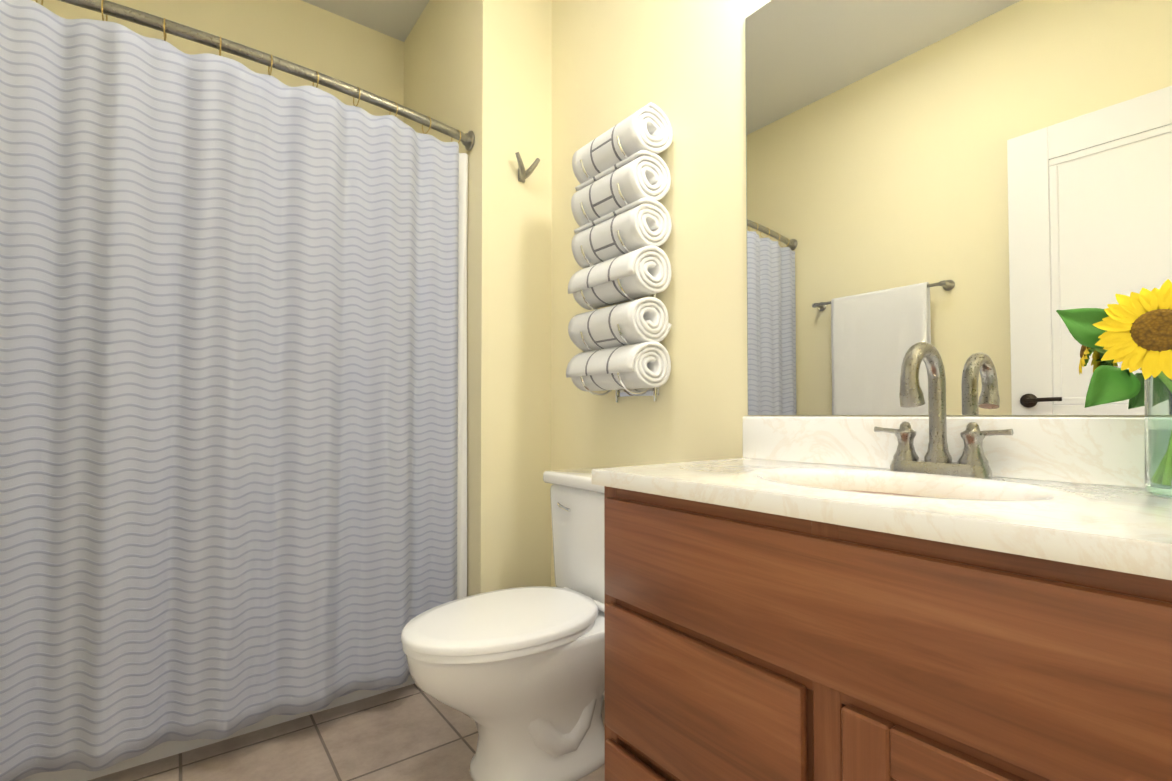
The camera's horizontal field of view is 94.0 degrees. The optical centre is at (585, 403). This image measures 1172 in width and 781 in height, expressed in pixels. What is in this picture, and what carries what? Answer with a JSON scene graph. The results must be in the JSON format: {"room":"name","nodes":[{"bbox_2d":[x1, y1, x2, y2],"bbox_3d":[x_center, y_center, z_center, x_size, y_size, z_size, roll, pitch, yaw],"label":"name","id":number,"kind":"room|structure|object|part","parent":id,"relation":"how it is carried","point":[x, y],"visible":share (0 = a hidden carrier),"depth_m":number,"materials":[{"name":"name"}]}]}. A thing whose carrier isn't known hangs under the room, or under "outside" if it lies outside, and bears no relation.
{"room":"bathroom","nodes":[
{"label":"bathroom","id":0,"kind":"room"},
{"bbox_2d":[32,0,403,121],"bbox_3d":[-1.544,-0.393,2.265,1.520,2.800,0.120,1,-2,-37],"label":"wall","id":1,"kind":"structure","parent":0,"point":[316,38],"depth_m":2.40,"materials":[{"name":"yellow paint"}]},
{"bbox_2d":[88,683,604,780],"bbox_3d":[-0.543,1.033,1.144,2.059,0.100,3.063,1,-2,-37],"label":"floor","id":2,"kind":"structure","parent":0,"point":[412,732],"depth_m":1.56,"materials":[{"name":"tile"}]},
{"bbox_2d":[20,674,414,780],"bbox_3d":[-1.290,0.785,1.900,1.514,0.430,0.720,1,-2,-37],"label":"bathtub","id":3,"kind":"object","parent":2,"relation":"on","point":[164,750],"depth_m":1.54,"materials":[{"name":"white ceramic"}]},
{"bbox_2d":[401,468,604,780],"bbox_3d":[-0.139,0.604,1.516,0.732,0.775,0.456,1,-2,-37],"label":"toilet","id":4,"kind":"object","parent":2,"relation":"on","point":[517,675],"visible":0.85,"depth_m":1.39,"materials":[{"name":"white ceramic"}]},
{"bbox_3d":[-0.213,0.577,1.461,0.547,0.042,0.378,1,-2,-37],"label":"seat","id":5,"kind":"part","parent":4,"relation":"part of","materials":[{"name":"white plastic"}]},
{"bbox_3d":[-0.071,0.321,1.722,0.028,0.031,0.091,1,-2,-37],"label":"handle","id":6,"kind":"part","parent":4,"relation":"part of","materials":[{"name":"silver metal"}]},
{"bbox_3d":[0.072,0.413,1.678,0.204,0.387,0.456,1,-2,-37],"label":"tank","id":7,"kind":"part","parent":4,"relation":"part of","materials":[{"name":"white ceramic"}]},
{"bbox_2d":[592,342,1171,780],"bbox_3d":[0.516,0.434,0.834,0.501,1.085,1.018,1,-2,-37],"label":"bathroom vanity","id":8,"kind":"object","parent":2,"relation":"on","point":[936,596],"visible":1,"depth_m":0.72,"materials":[{"name":"brown wood"}]},
{"bbox_2d":[592,416,1171,579],"bbox_3d":[0.516,0.136,0.841,0.501,0.229,1.018,1,-2,-37],"label":"countertop","id":9,"kind":"structure","parent":8,"relation":"on","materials":[{"name":"stone"}]},
{"bbox_2d":[874,342,1012,478],"bbox_3d":[0.589,0.011,0.949,0.149,0.234,0.219,1,-2,-37],"label":"faucet","id":10,"kind":"object","parent":9,"relation":"on","point":[937,463],"depth_m":0.96,"materials":[{"name":"silver metal"}]},
{"bbox_2d":[1056,279,1171,496],"bbox_3d":[0.810,-0.022,0.715,0.139,0.290,0.298,1,-2,-37],"label":"vase","id":11,"kind":"object","parent":9,"relation":"on","point":[1133,332],"visible":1,"depth_m":0.74,"materials":[{"name":"clear glass"}]},
{"bbox_3d":[0.787,0.011,0.758,0.051,0.199,0.129,1,-2,-37],"label":"sunflower stem","id":12,"kind":"part","parent":11,"relation":"part of","materials":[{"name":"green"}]},
{"bbox_2d":[302,0,428,41],"bbox_3d":[-0.543,-1.866,1.207,2.059,0.100,3.063,1,-2,-37],"label":"ceiling","id":13,"kind":"structure","parent":0,"point":[396,19],"depth_m":2.50,"materials":[{"name":"white paint"}]},
{"bbox_2d":[403,0,551,596],"bbox_3d":[-0.505,-0.388,2.495,0.419,2.800,0.994,1,-2,-37],"label":"wall block","id":14,"kind":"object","parent":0,"point":[481,70],"visible":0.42,"depth_m":2.06,"materials":[{"name":"yellow paint"}]},
{"bbox_2d":[515,152,539,182],"bbox_3d":[-0.229,-0.882,2.055,0.105,0.086,0.056,1,-2,-37],"label":"robe hook","id":15,"kind":"object","parent":14,"relation":"attached to","point":[523,174],"visible":1,"depth_m":2.05,"materials":[{"name":"silver metal"}]},
{"bbox_2d":[551,0,1144,586],"bbox_3d":[0.495,-0.411,1.405,0.120,2.800,1.949,1,-2,-37],"label":"wall","id":16,"kind":"structure","parent":0,"point":[681,64],"depth_m":1.61,"materials":[{"name":"yellow paint"}]},
{"bbox_2d":[566,102,672,401],"bbox_3d":[0.096,-0.445,1.704,0.161,0.880,0.338,1,-2,-37],"label":"towel rack","id":17,"kind":"object","parent":16,"relation":"attached to","point":[621,215],"visible":1,"depth_m":1.61,"materials":[{"name":"white fabric"}]},
{"bbox_2d":[745,0,1171,414],"bbox_3d":[0.716,-0.496,1.001,0.009,1.035,1.014,1,-2,-37],"label":"mirror","id":18,"kind":"object","parent":16,"relation":"attached to","point":[976,194],"visible":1,"depth_m":1.03,"materials":[{"name":"clear glass"}]},
{"bbox_3d":[-1.320,-0.429,0.595,0.120,2.800,3.063,1,-2,-37],"label":"wall","id":19,"kind":"structure","parent":0,"visible":0},
{"bbox_2d":[0,0,474,780],"bbox_3d":[-1.014,-0.059,1.549,1.527,1.951,0.164,1,-2,-37],"label":"shower curtain","id":20,"kind":"object","parent":19,"relation":"attached to","point":[232,396],"visible":0.98,"depth_m":1.47,"materials":[{"name":"white fabric"}]}
]}

